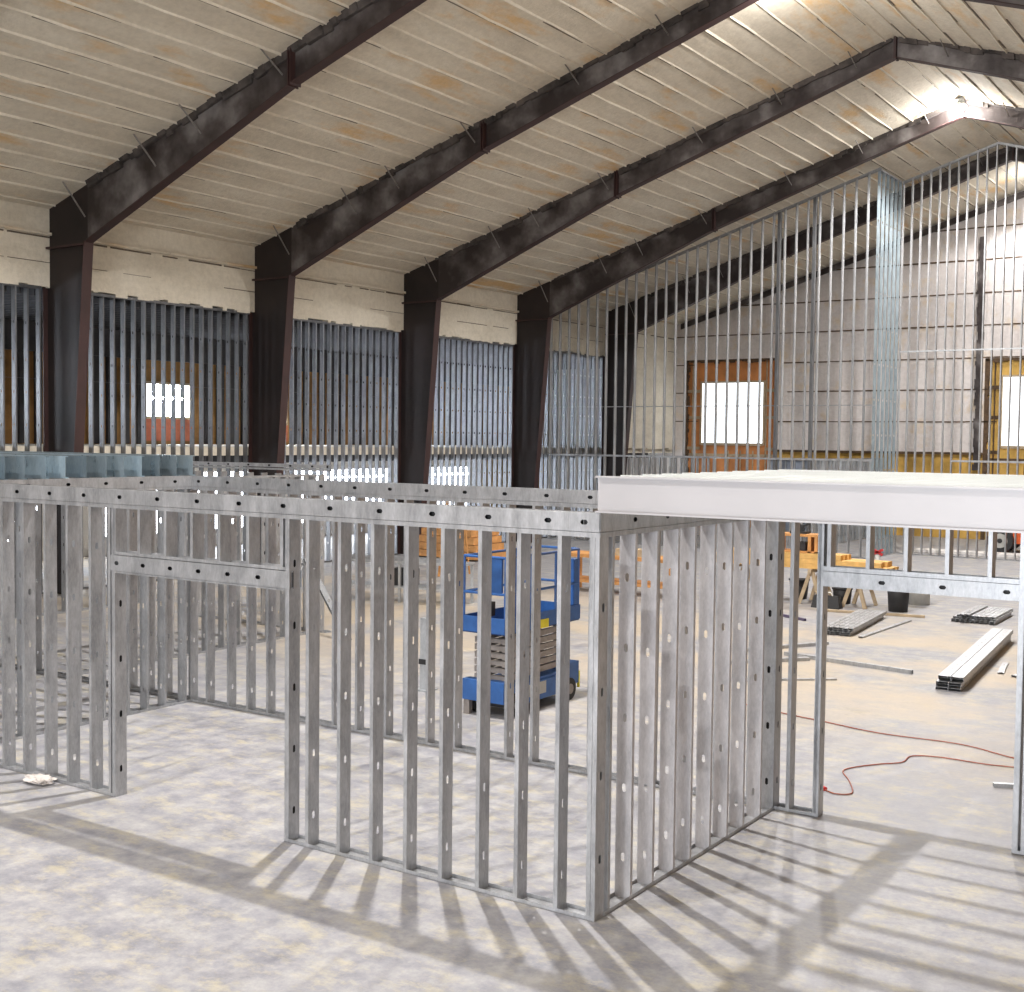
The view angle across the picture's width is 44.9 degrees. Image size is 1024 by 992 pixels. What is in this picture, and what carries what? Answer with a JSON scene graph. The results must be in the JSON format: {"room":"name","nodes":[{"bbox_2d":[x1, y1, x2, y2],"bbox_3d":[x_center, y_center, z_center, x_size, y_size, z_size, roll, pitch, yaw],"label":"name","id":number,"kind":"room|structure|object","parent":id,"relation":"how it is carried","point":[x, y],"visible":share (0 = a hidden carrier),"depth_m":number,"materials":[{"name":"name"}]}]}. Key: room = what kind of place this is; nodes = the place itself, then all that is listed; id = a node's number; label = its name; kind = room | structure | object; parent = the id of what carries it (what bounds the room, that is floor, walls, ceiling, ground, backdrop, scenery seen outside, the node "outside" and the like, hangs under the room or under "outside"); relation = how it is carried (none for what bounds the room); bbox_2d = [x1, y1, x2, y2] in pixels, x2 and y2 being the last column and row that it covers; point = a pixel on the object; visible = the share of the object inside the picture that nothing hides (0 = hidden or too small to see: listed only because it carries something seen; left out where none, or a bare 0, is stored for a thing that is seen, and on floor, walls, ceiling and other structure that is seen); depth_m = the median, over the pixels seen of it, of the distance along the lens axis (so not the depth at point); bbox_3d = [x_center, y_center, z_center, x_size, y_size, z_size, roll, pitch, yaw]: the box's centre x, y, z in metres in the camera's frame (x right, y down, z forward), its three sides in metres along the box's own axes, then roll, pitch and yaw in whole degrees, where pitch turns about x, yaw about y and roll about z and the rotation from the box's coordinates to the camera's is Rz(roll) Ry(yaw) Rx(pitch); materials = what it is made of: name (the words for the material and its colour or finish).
{"room":"building construction site","nodes":[
{"label":"building construction site","id":0,"kind":"room"},
{"bbox_2d":[0,476,191,742],"bbox_3d":[-5.884,1.446,17.024,0.160,3.385,3.720,2,3,34],"label":"wall","id":1,"kind":"structure","parent":0,"point":[159,483],"depth_m":17.87,"materials":[{"name":"metal"}]},
{"bbox_2d":[0,456,7,479],"bbox_3d":[-8.518,-0.443,17.271,4.900,0.300,0.050,2,3,34],"label":"joist","id":2,"kind":"object","parent":1,"relation":"on","point":[2,458],"visible":1,"depth_m":15.91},
{"bbox_2d":[5,456,27,478],"bbox_3d":[-8.356,-0.451,17.500,4.900,0.300,0.050,2,3,34],"label":"joist","id":3,"kind":"object","parent":1,"relation":"on","point":[14,465],"visible":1,"depth_m":16.23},
{"bbox_2d":[0,455,48,478],"bbox_3d":[-8.177,-0.461,17.765,4.900,0.300,0.050,2,3,34],"label":"joist","id":4,"kind":"object","parent":1,"relation":"on","point":[34,466],"visible":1,"depth_m":16.50,"materials":[{"name":"metal"}]},
{"bbox_2d":[0,454,68,477],"bbox_3d":[-8.014,-0.472,18.029,4.900,0.300,0.050,2,3,34],"label":"joist","id":5,"kind":"object","parent":1,"relation":"on","point":[55,465],"visible":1,"depth_m":16.77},
{"bbox_2d":[10,454,88,477],"bbox_3d":[-7.820,-0.481,18.284,4.900,0.300,0.050,2,3,34],"label":"joist","id":6,"kind":"object","parent":1,"relation":"on","point":[75,466],"visible":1,"depth_m":17.03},
{"bbox_2d":[0,453,108,476],"bbox_3d":[-7.639,-0.492,18.560,4.900,0.300,0.050,2,3,34],"label":"joist","id":7,"kind":"object","parent":1,"relation":"on","point":[95,465],"visible":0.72,"depth_m":17.31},
{"bbox_2d":[0,452,143,476],"bbox_3d":[-7.299,-0.511,19.066,4.900,0.300,0.050,2,3,34],"label":"joist","id":8,"kind":"object","parent":1,"relation":"on","point":[132,463],"visible":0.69,"depth_m":17.80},
{"bbox_2d":[18,453,126,476],"bbox_3d":[-7.475,-0.501,18.811,4.900,0.300,0.050,2,3,34],"label":"joist","id":9,"kind":"object","parent":1,"relation":"on","point":[114,464],"visible":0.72,"depth_m":17.54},
{"bbox_2d":[0,451,178,475],"bbox_3d":[-6.949,-0.531,19.601,4.900,0.300,0.050,2,3,34],"label":"joist","id":10,"kind":"object","parent":1,"relation":"on","point":[168,463],"visible":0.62,"depth_m":18.33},
{"bbox_2d":[18,452,161,475],"bbox_3d":[-7.125,-0.522,19.346,4.900,0.300,0.050,2,3,34],"label":"joist","id":11,"kind":"object","parent":1,"relation":"on","point":[150,464],"visible":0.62,"depth_m":18.08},
{"bbox_2d":[82,474,317,673],"bbox_3d":[-5.647,1.263,22.846,0.158,3.227,5.850,2,3,34],"label":"wall","id":12,"kind":"structure","parent":0,"point":[221,587],"depth_m":23.24,"materials":[{"name":"metal"}]},
{"bbox_2d":[36,460,547,560],"bbox_3d":[-15.697,0.259,37.786,0.150,3.650,63.100,2,3,34],"label":"wall","id":13,"kind":"structure","parent":0,"point":[85,508],"depth_m":48.73,"materials":[{"name":"metal"}]},
{"bbox_2d":[7,506,42,543],"bbox_3d":[-15.410,0.421,38.142,0.140,2.240,2.120,2,3,34],"label":"window","id":14,"kind":"structure","parent":13,"relation":"in","point":[36,506],"depth_m":39.00,"materials":[{"name":"white"}]},
{"bbox_2d":[105,490,160,537],"bbox_3d":[-12.841,0.276,41.955,0.140,2.240,3.320,2,3,34],"label":"window","id":15,"kind":"structure","parent":13,"relation":"in","point":[156,490],"depth_m":42.76,"materials":[{"name":"white"}]},
{"bbox_2d":[198,469,242,530],"bbox_3d":[-10.803,0.161,44.981,0.140,2.240,3.420,2,3,34],"label":"window","id":16,"kind":"structure","parent":13,"relation":"in","point":[231,470],"depth_m":45.21,"materials":[{"name":"white"}]},
{"bbox_2d":[294,466,387,524],"bbox_3d":[-6.950,-0.056,50.701,0.140,2.240,5.820,2,3,34],"label":"window","id":17,"kind":"structure","parent":13,"relation":"in","point":[386,467],"depth_m":51.26,"materials":[{"name":"white"}]},
{"bbox_2d":[432,465,468,505],"bbox_3d":[-2.846,-0.288,56.794,0.140,2.240,3.120,2,3,34],"label":"window","id":18,"kind":"structure","parent":13,"relation":"in","point":[438,465],"depth_m":56.83,"materials":[{"name":"white"}]},
{"bbox_2d":[4,285,599,369],"bbox_3d":[-12.692,-5.397,35.547,6.940,0.380,63.100,2,3,34],"label":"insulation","id":19,"kind":"structure","parent":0,"point":[7,289],"depth_m":38.43},
{"bbox_2d":[0,483,608,921],"bbox_3d":[-3.144,1.667,12.847,9.370,3.385,0.172,2,3,34],"label":"wall","id":20,"kind":"structure","parent":0,"point":[286,576],"depth_m":11.82,"materials":[{"name":"metal"}]},
{"bbox_2d":[595,476,1023,532],"bbox_3d":[4.093,0.126,7.847,8.200,0.300,0.050,2,3,34],"label":"beam","id":21,"kind":"structure","parent":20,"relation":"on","point":[987,509],"depth_m":9.10,"materials":[{"name":"metal"}]},
{"bbox_2d":[0,200,673,593],"bbox_3d":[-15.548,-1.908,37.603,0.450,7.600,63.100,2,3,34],"label":"wall","id":22,"kind":"structure","parent":0,"point":[7,323],"depth_m":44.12,"materials":[{"name":"grey metal"}]},
{"bbox_2d":[146,381,191,440],"bbox_3d":[-11.955,-2.933,43.075,0.140,2.030,2.070,2,3,34],"label":"window","id":23,"kind":"structure","parent":22,"relation":"in","point":[158,384],"depth_m":43.03,"materials":[{"name":"white"}]},
{"bbox_2d":[286,407,287,441],"bbox_3d":[-9.231,-3.207,47.111,0.140,2.270,1.920,2,3,34],"label":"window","id":24,"kind":"structure","parent":22,"relation":"in","point":[287,407],"depth_m":47.85,"materials":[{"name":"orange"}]},
{"bbox_2d":[0,224,659,335],"bbox_3d":[-9.885,-6.569,32.960,0.070,0.094,60.020,2,3,34],"label":"trim","id":25,"kind":"structure","parent":22,"relation":"attached to","point":[4,226],"depth_m":35.72,"materials":[{"name":"plastic"}]},
{"bbox_2d":[5,444,671,461],"bbox_3d":[-12.726,-1.231,35.728,6.970,0.480,63.100,2,3,34],"label":"ledge","id":26,"kind":"structure","parent":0,"point":[8,447],"depth_m":38.95,"materials":[{"name":"beige plastic"}]},
{"bbox_2d":[0,526,1023,991],"bbox_3d":[6.494,2.807,29.570,50.000,0.200,76.100,2,3,34],"label":"floor","id":27,"kind":"structure","parent":0,"point":[188,879],"depth_m":11.91,"materials":[{"name":"concrete"}]},
{"bbox_2d":[23,773,56,784],"bbox_3d":[-5.394,3.232,14.148,0.480,0.097,0.272,2,3,34],"label":"crumpled paper","id":28,"kind":"object","parent":27,"relation":"on","point":[41,779],"visible":1,"depth_m":14.10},
{"bbox_2d":[0,502,156,620],"bbox_3d":[-10.089,1.001,27.522,0.158,3.227,6.300,2,3,34],"label":"wall","id":29,"kind":"structure","parent":27,"relation":"on","point":[63,551],"depth_m":27.68,"materials":[{"name":"metal"}]},
{"bbox_2d":[42,0,426,593],"bbox_3d":[2.257,-4.360,21.584,33.340,14.750,1.272,2,3,34],"label":"frame","id":30,"kind":"object","parent":27,"relation":"on","point":[108,197],"visible":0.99,"depth_m":29.07,"materials":[{"name":"metal"}]},
{"bbox_2d":[187,461,331,632],"bbox_3d":[-5.508,1.006,26.399,4.300,3.420,0.160,2,3,34],"label":"wall","id":31,"kind":"structure","parent":27,"relation":"on","point":[195,463],"depth_m":25.98,"materials":[{"name":"metal"}]},
{"bbox_2d":[303,558,351,639],"bbox_3d":[-3.636,2.029,24.392,1.166,1.550,0.152,2,3,34],"label":"stud","id":32,"kind":"object","parent":27,"relation":"on","point":[323,592],"visible":0.31,"depth_m":24.38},
{"bbox_2d":[337,554,474,602],"bbox_3d":[-2.620,2.036,30.312,3.400,1.070,0.700,2,3,20],"label":"metal rack","id":33,"kind":"object","parent":27,"relation":"on","point":[398,571],"visible":0.33,"depth_m":30.03,"materials":[{"name":"metal"}]},
{"bbox_2d":[352,559,474,565],"bbox_3d":[-2.615,1.597,30.292,3.400,0.050,0.700,2,3,20],"label":"shelf","id":34,"kind":"object","parent":33,"relation":"attached to","point":[397,561],"depth_m":29.92,"materials":[{"name":"metal"}]},
{"bbox_2d":[352,580,474,590],"bbox_3d":[-2.622,2.196,30.319,3.400,0.050,0.700,2,3,20],"label":"shelf","id":35,"kind":"object","parent":33,"relation":"attached to","point":[399,585],"depth_m":30.05,"materials":[{"name":"metal"}]},
{"bbox_2d":[418,617,436,691],"bbox_3d":[-1.370,2.498,19.607,0.280,1.150,0.280,2,3,34],"label":"post","id":36,"kind":"object","parent":27,"relation":"on","point":[422,661],"visible":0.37,"depth_m":19.56,"materials":[{"name":"white metal"}]},
{"bbox_2d":[438,502,469,576],"bbox_3d":[-1.673,1.095,36.143,0.653,2.458,1.069,1,3,17],"label":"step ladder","id":37,"kind":"object","parent":27,"relation":"on","point":[447,503],"visible":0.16,"depth_m":36.27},
{"bbox_2d":[419,549,505,559],"bbox_3d":[-1.797,1.898,41.574,2.800,0.220,1.600,2,3,34],"label":"pack","id":38,"kind":"object","parent":27,"relation":"on","point":[422,552],"visible":0.21,"depth_m":41.12},
{"bbox_2d":[419,541,503,552],"bbox_3d":[-1.774,1.659,41.549,2.550,0.220,1.600,2,3,34],"label":"pack","id":39,"kind":"object","parent":38,"relation":"on","point":[422,545],"visible":0.21,"depth_m":41.05},
{"bbox_2d":[419,534,501,544],"bbox_3d":[-1.750,1.420,41.524,2.300,0.220,1.600,2,3,34],"label":"pack","id":40,"kind":"object","parent":39,"relation":"on","point":[423,538],"visible":0.43,"depth_m":41.11},
{"bbox_2d":[421,527,498,537],"bbox_3d":[-1.727,1.181,41.499,2.050,0.220,1.600,2,3,34],"label":"pack","id":41,"kind":"object","parent":40,"relation":"on","point":[470,533],"visible":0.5,"depth_m":40.98},
{"bbox_2d":[459,545,579,716],"bbox_3d":[0.141,1.860,18.574,0.866,2.551,2.146,2,3,34],"label":"scissor lift","id":42,"kind":"object","parent":27,"relation":"on","point":[548,608],"visible":0.38,"depth_m":18.31,"materials":[{"name":"blue paint"}]},
{"bbox_2d":[491,601,494,615],"bbox_3d":[-0.358,1.607,17.758,0.220,0.200,0.100,2,3,34],"label":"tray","id":43,"kind":"object","parent":42,"relation":"on","point":[492,602],"depth_m":17.69,"materials":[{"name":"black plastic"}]},
{"bbox_2d":[571,550,669,588],"bbox_3d":[2.880,2.037,32.397,3.200,1.000,0.900,2,3,34],"label":"bench","id":44,"kind":"object","parent":27,"relation":"on","point":[583,578],"visible":0.13,"depth_m":32.51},
{"bbox_2d":[580,575,662,588],"bbox_3d":[2.878,2.247,32.407,3.000,0.080,0.800,2,3,34],"label":"shelf","id":45,"kind":"object","parent":44,"relation":"attached to","point":[583,578],"depth_m":32.21,"materials":[{"name":"metal"}]},
{"bbox_2d":[615,548,641,556],"bbox_3d":[3.218,1.462,32.147,1.100,0.180,0.500,2,3,34],"label":"cardboard box","id":46,"kind":"object","parent":44,"relation":"on","point":[617,551],"visible":0.21,"depth_m":32.15,"materials":[{"name":"beige cardboard"}]},
{"bbox_2d":[248,0,1023,562],"bbox_3d":[6.144,-4.579,27.353,33.340,14.750,1.272,2,3,34],"label":"frame","id":47,"kind":"object","parent":27,"relation":"on","point":[278,260],"visible":0.99,"depth_m":33.95,"materials":[{"name":"metal"}]},
{"bbox_2d":[628,455,719,535],"bbox_3d":[6.523,-0.052,53.116,5.000,3.370,0.158,2,3,34],"label":"wall","id":48,"kind":"structure","parent":27,"relation":"on","point":[629,458],"depth_m":52.90,"materials":[{"name":"metal"}]},
{"bbox_2d":[398,36,1023,553],"bbox_3d":[10.030,-4.799,33.123,33.340,14.750,1.272,2,3,34],"label":"frame","id":49,"kind":"object","parent":27,"relation":"on","point":[425,287],"visible":0.95,"depth_m":38.77,"materials":[{"name":"metal"}]},
{"bbox_2d":[547,167,881,558],"bbox_3d":[6.999,-4.721,46.099,13.171,13.346,0.168,2,3,34],"label":"wall","id":50,"kind":"structure","parent":27,"relation":"on","point":[814,198],"depth_m":45.27,"materials":[{"name":"metal"}]},
{"bbox_2d":[733,563,749,580],"bbox_3d":[5.873,2.160,32.014,0.655,0.884,1.000,2,3,34],"label":"sawhorse","id":51,"kind":"object","parent":27,"relation":"on","point":[733,563],"visible":0.09,"depth_m":32.23,"materials":[{"name":"beige wood"}]},
{"bbox_2d":[512,99,1023,542],"bbox_3d":[13.917,-5.018,38.892,33.340,14.750,1.272,2,3,34],"label":"frame","id":52,"kind":"object","parent":27,"relation":"on","point":[537,307],"visible":0.98,"depth_m":45.37,"materials":[{"name":"metal"}]},
{"bbox_2d":[731,657,809,663],"bbox_3d":[4.640,2.979,22.471,1.632,0.060,0.120,0,3,-16],"label":"stud","id":53,"kind":"object","parent":27,"relation":"on","point":[784,659],"visible":0.21,"depth_m":22.59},
{"bbox_2d":[747,642,828,651],"bbox_3d":[5.305,2.915,24.041,2.059,0.060,0.120,-1,3,-27],"label":"stud","id":54,"kind":"object","parent":27,"relation":"on","point":[807,644],"visible":0.3,"depth_m":24.19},
{"bbox_2d":[747,678,836,680],"bbox_3d":[4.413,3.071,20.740,2.082,0.030,0.081,0,3,-5],"label":"stud","id":55,"kind":"object","parent":27,"relation":"on","point":[783,679],"visible":0.42,"depth_m":20.77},
{"bbox_2d":[783,614,805,620],"bbox_3d":[6.363,2.746,28.027,0.060,0.060,0.806,-1,3,-26],"label":"stud","id":56,"kind":"object","parent":27,"relation":"on","point":[784,615],"visible":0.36,"depth_m":27.82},
{"bbox_2d":[789,578,809,598],"bbox_3d":[7.339,2.369,31.698,0.540,0.500,0.540,2,3,34],"label":"bucket","id":57,"kind":"object","parent":27,"relation":"on","point":[801,580],"visible":0.37,"depth_m":31.52,"materials":[{"name":"plastic"}]},
{"bbox_2d":[601,145,1023,475],"bbox_3d":[17.809,-5.238,44.670,33.340,14.750,1.272,2,3,34],"label":"frame","id":58,"kind":"object","parent":27,"relation":"on","point":[861,211],"visible":0.59,"depth_m":51.39,"materials":[{"name":"metal"}]},
{"bbox_2d":[798,569,831,603],"bbox_3d":[7.573,2.231,30.871,0.655,0.884,1.000,2,3,34],"label":"sawhorse","id":59,"kind":"object","parent":27,"relation":"on","point":[811,572],"visible":0.47,"depth_m":30.60,"materials":[{"name":"beige wood"}]},
{"bbox_2d":[733,559,888,568],"bbox_3d":[7.104,1.719,30.858,4.508,0.120,0.185,2,3,34],"label":"beam","id":60,"kind":"structure","parent":59,"relation":"on","point":[786,564],"depth_m":30.65,"materials":[{"name":"yellow wood"}]},
{"bbox_2d":[716,552,883,567],"bbox_3d":[7.055,1.592,30.886,4.356,0.120,0.185,2,3,34],"label":"beam","id":61,"kind":"structure","parent":60,"relation":"on","point":[786,559],"depth_m":30.12,"materials":[{"name":"yellow wood"}]},
{"bbox_2d":[733,548,842,560],"bbox_3d":[6.707,1.452,31.115,3.225,0.120,0.185,2,3,34],"label":"beam","id":62,"kind":"structure","parent":61,"relation":"on","point":[786,554],"depth_m":30.62,"materials":[{"name":"yellow wood"}]},
{"bbox_2d":[784,523,817,553],"bbox_3d":[7.213,1.024,31.068,1.100,0.742,0.500,2,3,34],"label":"saw","id":63,"kind":"object","parent":62,"relation":"on","point":[810,546],"visible":0.46,"depth_m":30.80,"materials":[{"name":"orange plastic"}]},
{"bbox_3d":[7.443,1.700,31.352,4.608,0.120,0.185,2,3,34],"label":"beam","id":64,"kind":"structure","parent":59,"relation":"on","visible":0},
{"bbox_2d":[851,558,891,565],"bbox_3d":[7.428,1.575,31.357,4.314,0.120,0.185,2,3,34],"label":"beam","id":65,"kind":"structure","parent":64,"relation":"on","point":[851,558],"depth_m":30.34,"materials":[{"name":"yellow wood"}]},
{"bbox_3d":[7.411,1.710,31.133,4.350,0.120,0.185,2,3,34],"label":"beam","id":66,"kind":"structure","parent":59,"relation":"on","visible":0},
{"bbox_2d":[847,559,889,566],"bbox_3d":[7.323,1.581,31.187,4.301,0.120,0.185,2,3,34],"label":"beam","id":67,"kind":"structure","parent":66,"relation":"on","point":[886,564],"depth_m":30.05,"materials":[{"name":"yellow wood"}]},
{"bbox_2d":[767,460,864,534],"bbox_3d":[13.467,0.013,54.483,4.800,3.270,0.175,2,3,34],"label":"wall","id":68,"kind":"structure","parent":27,"relation":"on","point":[797,464],"depth_m":55.23,"materials":[{"name":"metal"}]},
{"bbox_2d":[811,592,842,609],"bbox_3d":[7.608,2.504,29.954,0.700,0.394,0.300,2,3,34],"label":"tool bag","id":69,"kind":"object","parent":27,"relation":"on","point":[834,602],"visible":0.5,"depth_m":29.79,"materials":[{"name":"black fabric"}]},
{"bbox_2d":[832,587,852,603],"bbox_3d":[8.222,2.477,30.866,0.520,0.380,0.520,2,3,34],"label":"bucket","id":70,"kind":"object","parent":27,"relation":"on","point":[837,591],"visible":0.58,"depth_m":30.69,"materials":[{"name":"plastic"}]},
{"bbox_2d":[811,458,883,543],"bbox_3d":[13.727,0.154,50.351,0.158,3.370,8.400,2,3,34],"label":"wall","id":71,"kind":"structure","parent":27,"relation":"on","point":[820,465],"depth_m":50.00,"materials":[{"name":"metal"}]},
{"bbox_2d":[784,651,912,673],"bbox_3d":[6.018,2.996,22.334,2.529,0.070,0.070,3,4,44],"label":"stud","id":72,"kind":"object","parent":27,"relation":"on","point":[812,657],"visible":0.77,"depth_m":22.10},
{"bbox_2d":[827,609,886,636],"bbox_3d":[7.492,2.749,27.081,0.662,0.156,3.303,2,3,29],"label":"stack","id":73,"kind":"object","parent":27,"relation":"on","point":[856,621],"visible":0.99,"depth_m":26.60,"materials":[{"name":"metal"}]},
{"bbox_2d":[842,588,877,608],"bbox_3d":[8.486,2.269,30.258,0.655,0.884,1.000,2,3,34],"label":"sawhorse","id":74,"kind":"object","parent":27,"relation":"on","point":[859,592],"visible":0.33,"depth_m":30.04,"materials":[{"name":"beige wood"}]},
{"bbox_2d":[816,609,924,617],"bbox_3d":[8.336,2.728,28.898,2.442,0.050,0.100,2,3,23],"label":"plank","id":75,"kind":"object","parent":27,"relation":"on","point":[828,610],"visible":0.71,"depth_m":28.67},
{"bbox_2d":[874,549,883,559],"bbox_3d":[12.363,1.991,41.931,0.377,0.435,0.160,2,3,34],"label":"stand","id":76,"kind":"object","parent":27,"relation":"on","point":[877,557],"visible":0.65,"depth_m":41.86,"materials":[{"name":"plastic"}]},
{"bbox_2d":[746,704,1013,794],"bbox_3d":[4.654,3.249,16.770,3.544,0.053,4.829,0,3,-16],"label":"extension cord","id":77,"kind":"object","parent":27,"relation":"on","point":[824,787],"visible":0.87,"depth_m":15.74,"materials":[{"name":"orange rubber"}]},
{"bbox_2d":[858,619,911,637],"bbox_3d":[8.032,2.841,26.605,0.092,0.035,3.102,3,3,36],"label":"stud","id":78,"kind":"object","parent":27,"relation":"on","point":[908,620],"visible":1,"depth_m":26.47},
{"bbox_2d":[871,169,901,557],"bbox_3d":[13.107,-4.536,43.576,0.158,13.342,2.450,2,3,34],"label":"wall","id":79,"kind":"structure","parent":27,"relation":"on","point":[891,396],"depth_m":43.48,"materials":[{"name":"metal"}]},
{"bbox_2d":[887,591,908,612],"bbox_3d":[9.172,2.352,29.437,0.580,0.780,0.580,2,3,34],"label":"trash can","id":80,"kind":"object","parent":27,"relation":"on","point":[898,602],"visible":0.42,"depth_m":29.25,"materials":[{"name":"black plastic"}]},
{"bbox_2d":[908,593,929,605],"bbox_3d":[10.110,2.341,30.796,0.600,0.700,0.600,2,3,34],"label":"tub","id":81,"kind":"object","parent":27,"relation":"on","point":[918,599],"visible":0.23,"depth_m":30.58,"materials":[{"name":"plastic"}]},
{"bbox_2d":[894,142,1023,560],"bbox_3d":[22.109,-4.734,39.117,19.721,14.344,0.168,2,3,34],"label":"wall","id":82,"kind":"structure","parent":27,"relation":"on","point":[997,144],"depth_m":43.37,"materials":[{"name":"metal"}]},
{"bbox_2d":[914,548,1019,557],"bbox_3d":[17.186,2.087,44.898,5.000,0.080,0.900,2,3,34],"label":"board","id":83,"kind":"object","parent":27,"relation":"on","point":[982,553],"visible":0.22,"depth_m":44.97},
{"bbox_2d":[935,628,1012,691],"bbox_3d":[8.532,2.922,22.661,0.432,0.236,6.130,2,3,29],"label":"stack","id":84,"kind":"object","parent":27,"relation":"on","point":[965,668],"visible":1,"depth_m":21.68,"materials":[{"name":"metal"}]},
{"bbox_2d":[951,605,1012,624],"bbox_3d":[10.787,2.705,28.413,0.944,0.196,2.090,2,3,33],"label":"stack","id":85,"kind":"object","parent":27,"relation":"on","point":[985,614],"visible":1,"depth_m":27.93,"materials":[{"name":"metal"}]},
{"bbox_2d":[993,782,1012,788],"bbox_3d":[5.840,3.365,14.397,0.483,0.050,0.060,1,3,7],"label":"stud","id":86,"kind":"object","parent":27,"relation":"on","point":[995,784],"visible":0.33,"depth_m":14.39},
{"bbox_2d":[998,662,1007,672],"bbox_3d":[8.730,3.059,22.042,0.100,0.030,1.112,2,3,26],"label":"stud","id":87,"kind":"object","parent":27,"relation":"on","point":[1004,665],"visible":1,"depth_m":22.02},
{"bbox_2d":[997,532,1020,551],"bbox_3d":[19.452,1.567,45.680,3.350,1.100,1.740,2,3,34],"label":"telehandler","id":88,"kind":"object","parent":27,"relation":"on","point":[1000,535],"visible":0.5,"depth_m":45.60,"materials":[{"name":"metal"}]},
{"bbox_2d":[0,0,1023,324],"bbox_3d":[4.265,-9.295,24.157,33.420,5.380,63.400,2,3,34],"label":"ceiling","id":89,"kind":"structure","parent":0,"point":[79,78],"depth_m":31.36,"materials":[{"name":"metal"}]},
{"bbox_2d":[681,191,1023,329],"bbox_3d":[21.670,-10.016,49.922,32.720,5.337,0.120,2,3,34],"label":"rafter","id":90,"kind":"object","parent":89,"relation":"attached to","point":[1020,195],"visible":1,"depth_m":54.28,"materials":[{"name":"metal"}]},
{"bbox_2d":[955,96,966,110],"bbox_3d":[13.840,-12.247,38.222,0.340,0.710,0.340,2,3,34],"label":"lamp","id":91,"kind":"object","parent":89,"relation":"hanging from","point":[961,105],"visible":0.98,"depth_m":38.13,"materials":[{"name":"white"}]},
{"bbox_2d":[7,475,1023,854],"bbox_3d":[-0.804,1.552,15.942,19.000,3.385,0.160,2,3,34],"label":"wall","id":92,"kind":"structure","parent":0,"point":[990,586],"depth_m":15.79,"materials":[{"name":"metal"}]},
{"bbox_2d":[16,451,194,474],"bbox_3d":[-6.774,-0.541,19.857,4.900,0.300,0.050,2,3,34],"label":"joist","id":93,"kind":"object","parent":92,"relation":"on","point":[184,462],"visible":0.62,"depth_m":18.58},
{"bbox_2d":[778,469,1023,475],"bbox_3d":[6.271,0.005,11.049,8.200,0.300,0.050,2,3,34],"label":"joist","id":94,"kind":"object","parent":92,"relation":"on","point":[778,469],"visible":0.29,"depth_m":12.56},
{"bbox_2d":[552,369,671,511],"bbox_3d":[4.982,-2.688,61.924,7.040,7.800,0.200,2,3,34],"label":"wall","id":95,"kind":"structure","parent":0,"point":[670,454],"depth_m":62.75,"materials":[{"name":"metal"}]},
{"bbox_2d":[584,513,780,915],"bbox_3d":[1.722,1.767,11.827,0.160,3.385,3.890,2,3,34],"label":"wall","id":96,"kind":"structure","parent":0,"point":[676,851],"depth_m":11.71,"materials":[{"name":"metal"}]},
{"bbox_2d":[621,475,1023,487],"bbox_3d":[4.325,0.115,8.157,8.200,0.300,0.050,2,3,34],"label":"joist","id":97,"kind":"object","parent":96,"relation":"on","point":[621,475],"visible":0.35,"depth_m":9.39,"materials":[{"name":"metal"}]},
{"bbox_2d":[642,474,1023,485],"bbox_3d":[4.542,0.103,8.478,8.200,0.300,0.050,2,3,34],"label":"joist","id":98,"kind":"object","parent":96,"relation":"on","point":[642,474],"visible":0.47,"depth_m":9.78,"materials":[{"name":"metal"}]},
{"bbox_2d":[662,473,1023,484],"bbox_3d":[4.748,0.090,8.806,8.200,0.300,0.050,2,3,34],"label":"joist","id":99,"kind":"object","parent":96,"relation":"on","point":[662,473],"visible":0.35,"depth_m":10.13,"materials":[{"name":"metal"}]},
{"bbox_2d":[682,473,1023,482],"bbox_3d":[4.973,0.078,9.121,8.200,0.300,0.050,2,3,34],"label":"joist","id":100,"kind":"object","parent":96,"relation":"on","point":[682,473],"visible":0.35,"depth_m":10.47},
{"bbox_2d":[700,472,1023,481],"bbox_3d":[5.190,0.066,9.443,8.200,0.300,0.050,2,3,34],"label":"joist","id":101,"kind":"object","parent":96,"relation":"on","point":[700,472],"visible":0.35,"depth_m":10.82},
{"bbox_2d":[718,471,1023,479],"bbox_3d":[5.402,0.053,9.766,8.200,0.300,0.050,2,3,34],"label":"joist","id":102,"kind":"object","parent":96,"relation":"on","point":[718,471],"visible":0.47,"depth_m":11.18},
{"bbox_2d":[732,471,1023,478],"bbox_3d":[5.609,0.041,10.094,8.200,0.300,0.050,2,3,34],"label":"joist","id":103,"kind":"object","parent":96,"relation":"on","point":[732,471],"visible":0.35,"depth_m":11.52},
{"bbox_2d":[748,470,1023,477],"bbox_3d":[5.827,0.029,10.414,8.200,0.300,0.050,2,3,34],"label":"joist","id":104,"kind":"object","parent":96,"relation":"on","point":[748,470],"visible":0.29,"depth_m":11.87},
{"bbox_2d":[764,470,1023,476],"bbox_3d":[6.053,0.017,10.729,8.200,0.300,0.050,2,3,34],"label":"joist","id":105,"kind":"object","parent":96,"relation":"on","point":[764,470],"visible":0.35,"depth_m":12.21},
{"bbox_2d":[675,190,1023,538],"bbox_3d":[21.732,-5.480,50.385,33.220,14.800,0.290,2,3,34],"label":"wall","id":106,"kind":"structure","parent":0,"point":[860,265],"depth_m":53.62,"materials":[{"name":"grey metal"}]},
{"bbox_2d":[685,358,774,527],"bbox_3d":[10.152,-2.482,58.239,4.520,7.840,0.170,2,3,34],"label":"window","id":107,"kind":"structure","parent":106,"relation":"in","point":[754,364],"depth_m":58.15,"materials":[{"name":"orange wood"}]},
{"bbox_2d":[972,237,986,469],"bbox_3d":[19.483,-5.915,51.689,0.330,9.700,0.110,2,3,34],"label":"wall column","id":108,"kind":"structure","parent":106,"relation":"attached to","point":[981,245],"depth_m":51.66,"materials":[{"name":"metal"}]},
{"bbox_2d":[980,357,1023,539],"bbox_3d":[22.360,-1.838,50.039,6.420,7.570,0.170,2,3,34],"label":"window","id":109,"kind":"structure","parent":106,"relation":"in","point":[996,361],"depth_m":51.33,"materials":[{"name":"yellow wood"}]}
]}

